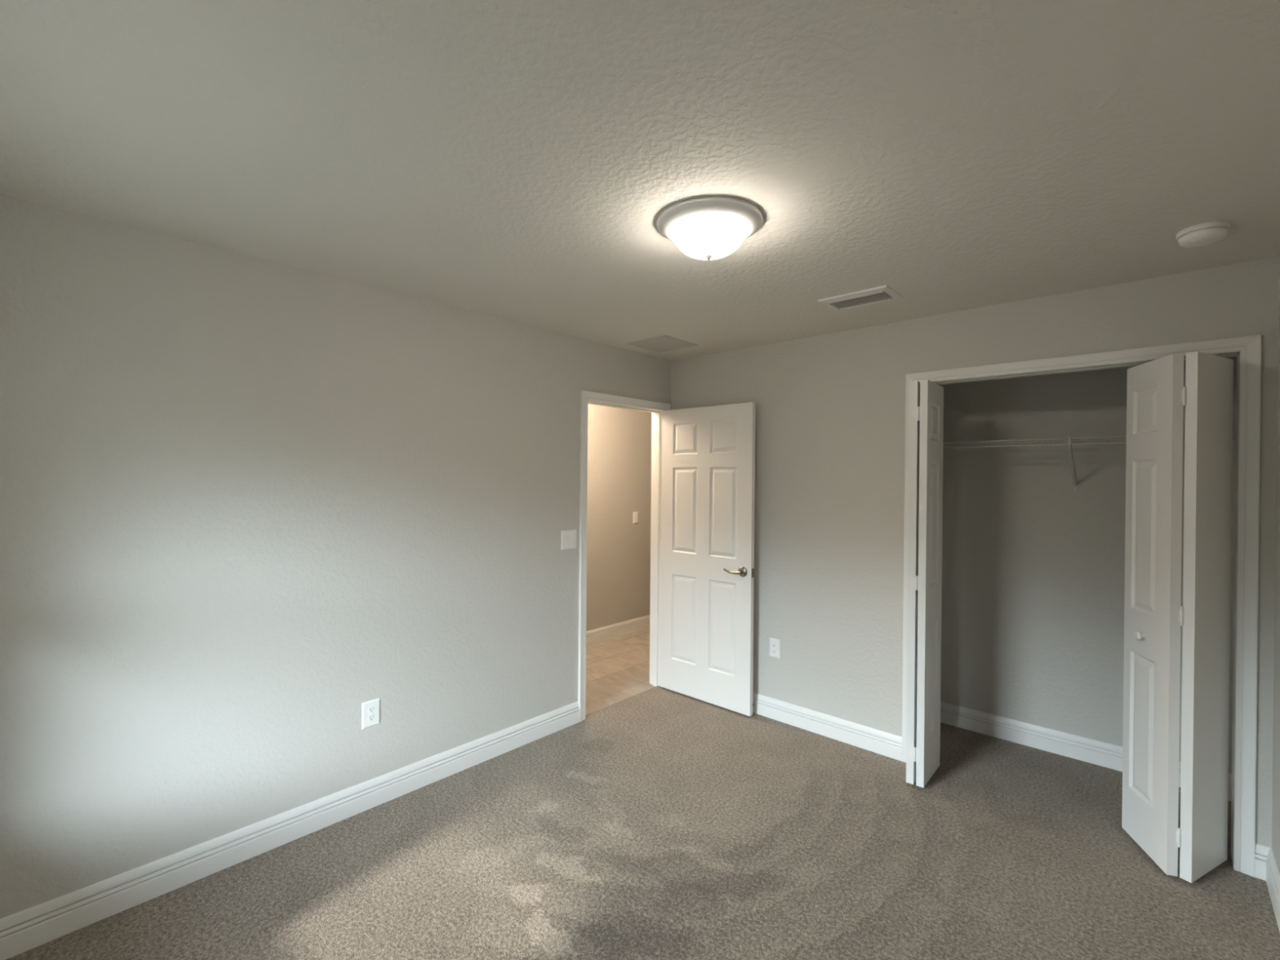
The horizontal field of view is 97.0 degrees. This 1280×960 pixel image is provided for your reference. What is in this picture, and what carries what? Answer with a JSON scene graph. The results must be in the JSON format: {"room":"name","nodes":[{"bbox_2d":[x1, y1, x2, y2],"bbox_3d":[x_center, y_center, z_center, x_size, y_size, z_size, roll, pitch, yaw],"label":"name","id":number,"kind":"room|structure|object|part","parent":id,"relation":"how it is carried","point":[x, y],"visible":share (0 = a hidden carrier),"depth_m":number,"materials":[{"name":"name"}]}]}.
{"room":"empty bedroom","nodes":[
{"label":"empty bedroom","id":0,"kind":"room"},
{"bbox_2d":[0,193,671,919],"bbox_3d":[-0.131,0.348,3.954,0.115,2.490,6.130,1,0,42],"label":"wall","id":1,"kind":"structure","parent":0,"point":[248,504],"depth_m":2.27,"materials":[{"name":"grey paint"}]},
{"bbox_2d":[0,701,579,959],"bbox_3d":[-1.275,1.465,2.624,0.016,0.128,2.628,1,0,42],"label":"baseboard","id":2,"kind":"structure","parent":1,"relation":"attached to","point":[24,931],"depth_m":2.27,"materials":[{"name":"white paint"}]},
{"bbox_2d":[361,697,380,729],"bbox_3d":[-1.255,1.092,2.646,0.008,0.123,0.084,1,0,42],"label":"wall outlet","id":3,"kind":"object","parent":1,"relation":"attached to","point":[371,710],"visible":1,"depth_m":2.64,"materials":[{"name":"white plastic"}]},
{"bbox_2d":[368,706,375,712],"bbox_3d":[-1.253,1.072,2.644,0.002,0.025,0.034,1,0,42],"label":"receptacle","id":4,"kind":"object","parent":3,"relation":"attached to","point":[371,708],"depth_m":2.64,"materials":[{"name":"grey plastic"}]},
{"bbox_2d":[368,715,375,721],"bbox_3d":[-1.253,1.111,2.644,0.002,0.025,0.034,1,0,42],"label":"receptacle","id":5,"kind":"object","parent":3,"relation":"attached to","point":[371,717],"depth_m":2.64,"materials":[{"name":"grey plastic"}]},
{"bbox_2d":[560,529,577,550],"bbox_3d":[-0.439,0.371,3.525,0.010,0.118,0.126,1,0,42],"label":"light switch","id":6,"kind":"object","parent":1,"relation":"attached to","point":[568,538],"visible":1,"depth_m":3.52,"materials":[{"name":"white plastic"}]},
{"bbox_2d":[577,390,671,721],"bbox_3d":[-0.082,0.483,3.912,0.016,2.102,0.880,1,0,42],"label":"trim","id":7,"kind":"structure","parent":1,"relation":"attached to","point":[585,395],"depth_m":3.61,"materials":[{"name":"white paint"}]},
{"bbox_2d":[587,400,662,686],"bbox_3d":[-0.130,0.505,3.956,0.116,2.073,0.806,1,0,42],"label":"trim","id":8,"kind":"structure","parent":1,"relation":"attached to","point":[656,491],"depth_m":4.23,"materials":[{"name":"white paint"}]},
{"bbox_2d":[649,413,652,683],"bbox_3d":[-0.179,0.481,4.001,0.016,2.102,0.880,1,0,42],"label":"trim","id":9,"kind":"structure","parent":1,"relation":"attached to","point":[651,413],"depth_m":4.28,"materials":[{"name":"white paint"}]},
{"bbox_2d":[660,402,755,716],"bbox_3d":[0.448,0.509,3.925,0.781,2.028,0.152,1,0,42],"label":"door","id":10,"kind":"structure","parent":1,"relation":"in","point":[708,504],"depth_m":3.88,"materials":[{"name":"white paint"}]},
{"bbox_3d":[0.608,0.598,3.706,0.132,0.030,0.046,1,0,42],"label":"lever","id":11,"kind":"part","parent":10,"relation":"part of","materials":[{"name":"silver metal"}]},
{"bbox_3d":[0.667,0.599,3.691,0.067,0.067,0.015,1,0,42],"label":"handle","id":12,"kind":"part","parent":10,"relation":"part of","materials":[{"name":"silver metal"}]},
{"bbox_2d":[586,404,651,631],"bbox_3d":[-0.594,0.339,5.213,0.100,2.490,4.900,1,0,42],"label":"wall","id":13,"kind":"structure","parent":0,"point":[620,439],"depth_m":5.55,"materials":[{"name":"grey paint"}]},
{"bbox_2d":[586,614,649,645],"bbox_3d":[-0.561,1.469,5.179,0.016,0.128,4.900,1,0,42],"label":"baseboard","id":14,"kind":"structure","parent":13,"relation":"attached to","point":[600,634],"depth_m":5.54,"materials":[{"name":"white paint"}]},
{"bbox_2d":[632,511,638,524],"bbox_3d":[-0.043,0.382,5.734,0.010,0.118,0.074,1,0,42],"label":"light switch","id":15,"kind":"object","parent":13,"relation":"attached to","point":[635,514],"visible":1,"depth_m":5.72,"materials":[{"name":"white plastic"}]},
{"bbox_2d":[0,0,1279,360],"bbox_3d":[0.568,-0.938,3.251,4.643,0.100,6.430,1,0,42],"label":"ceiling","id":16,"kind":"structure","parent":0,"point":[517,161],"depth_m":1.48,"materials":[{"name":"white paint"}]},
{"bbox_2d":[626,334,697,352],"bbox_3d":[0.145,-0.890,3.724,0.336,0.007,0.340,1,0,42],"label":"ceiling vent","id":17,"kind":"object","parent":16,"relation":"in","point":[664,343],"visible":1,"depth_m":3.70,"materials":[{"name":"metal"}]},
{"bbox_2d":[656,196,763,260],"bbox_3d":[0.237,-0.821,1.947,0.364,0.130,0.364,1,0,42],"label":"ceiling light","id":18,"kind":"object","parent":16,"relation":"attached to","point":[704,228],"visible":1,"depth_m":1.85,"materials":[{"name":"white glass"}]},
{"bbox_3d":[0.237,-0.808,1.947,0.234,0.072,0.234,1,0,42],"label":"lamp shade","id":19,"kind":"part","parent":18,"relation":"part of","materials":[{"name":"white glass"}]},
{"bbox_2d":[817,284,902,311],"bbox_3d":[1.069,-0.876,2.755,0.330,0.012,0.225,1,0,42],"label":"ceiling vent","id":20,"kind":"object","parent":16,"relation":"in","point":[883,293],"visible":1,"depth_m":2.73,"materials":[{"name":"white metal"}]},
{"bbox_2d":[1176,220,1231,248],"bbox_3d":[1.958,-0.849,1.971,0.136,0.046,0.136,1,0,42],"label":"smoke detector","id":21,"kind":"object","parent":16,"relation":"attached to","point":[1202,234],"visible":1,"depth_m":1.94,"materials":[{"name":"white plastic"}]},
{"bbox_2d":[5,627,1279,959],"bbox_3d":[0.544,1.576,3.332,4.343,0.070,6.130,1,0,42],"label":"floor","id":22,"kind":"structure","parent":0,"point":[661,823],"depth_m":2.25,"materials":[{"name":"beige carpet"}]},
{"bbox_2d":[671,256,1279,848],"bbox_3d":[1.387,0.363,3.273,3.043,2.490,0.115,1,0,42],"label":"wall","id":23,"kind":"structure","parent":0,"point":[830,416],"depth_m":3.26,"materials":[{"name":"grey paint"}]},
{"bbox_2d":[769,637,780,658],"bbox_3d":[0.869,1.088,3.661,0.074,0.122,0.008,1,0,42],"label":"wall outlet","id":24,"kind":"object","parent":23,"relation":"attached to","point":[774,643],"visible":1,"depth_m":3.66,"materials":[{"name":"white plastic"}]},
{"bbox_2d":[752,692,902,761],"bbox_3d":[0.829,1.478,3.691,1.676,0.128,0.016,1,0,42],"label":"baseboard","id":25,"kind":"structure","parent":23,"relation":"attached to","point":[888,744],"depth_m":3.40,"materials":[{"name":"white paint"}]},
{"bbox_2d":[906,379,943,787],"bbox_3d":[1.478,0.517,2.960,0.110,2.030,0.311,1,0,42],"label":"door","id":26,"kind":"structure","parent":23,"relation":"in","point":[926,397],"depth_m":2.86,"materials":[{"name":"white paint"}]},
{"bbox_2d":[902,334,1261,876],"bbox_3d":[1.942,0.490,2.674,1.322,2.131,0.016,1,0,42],"label":"trim","id":27,"kind":"structure","parent":23,"relation":"attached to","point":[1249,347],"depth_m":2.25,"materials":[{"name":"white paint"}]},
{"bbox_2d":[1121,351,1233,883],"bbox_3d":[2.180,0.526,2.305,0.326,2.030,0.305,1,0,42],"label":"door","id":28,"kind":"structure","parent":23,"relation":"in","point":[1157,396],"depth_m":2.24,"materials":[{"name":"white paint"}]},
{"bbox_3d":[2.089,0.652,2.368,0.032,0.035,0.035,1,0,15],"label":"knob","id":29,"kind":"part","parent":28,"relation":"part of","materials":[{"name":"white plastic"}]},
{"bbox_2d":[939,356,1236,773],"bbox_3d":[2.341,0.371,3.338,1.723,2.490,0.100,1,0,42],"label":"wall","id":30,"kind":"structure","parent":0,"point":[1033,597],"depth_m":3.28,"materials":[{"name":"grey paint"}]},
{"bbox_2d":[940,701,1231,800],"bbox_3d":[2.137,1.492,3.056,1.623,0.128,0.585,1,0,42],"label":"baseboard","id":31,"kind":"structure","parent":30,"relation":"attached to","point":[1104,754],"depth_m":3.28,"materials":[{"name":"white paint"}]},
{"bbox_2d":[942,432,1235,492],"bbox_3d":[2.240,-0.080,3.147,1.599,0.292,0.322,1,0,42],"label":"wire shelf","id":32,"kind":"object","parent":30,"relation":"attached to","point":[1020,442],"visible":0.52,"depth_m":3.08,"materials":[{"name":"white metal"}]},
{"bbox_2d":[1271,255,1279,874],"bbox_3d":[1.592,0.373,1.156,0.120,2.490,4.330,1,0,42],"label":"wall","id":33,"kind":"structure","parent":0,"point":[1276,733],"depth_m":2.16,"materials":[{"name":"grey paint"}]},
{"bbox_2d":[1254,843,1279,932],"bbox_3d":[1.251,1.492,0.921,0.045,0.128,3.530,1,0,42],"label":"baseboard","id":34,"kind":"structure","parent":33,"relation":"attached to","point":[1266,868],"depth_m":2.16,"materials":[{"name":"white paint"}]}
]}

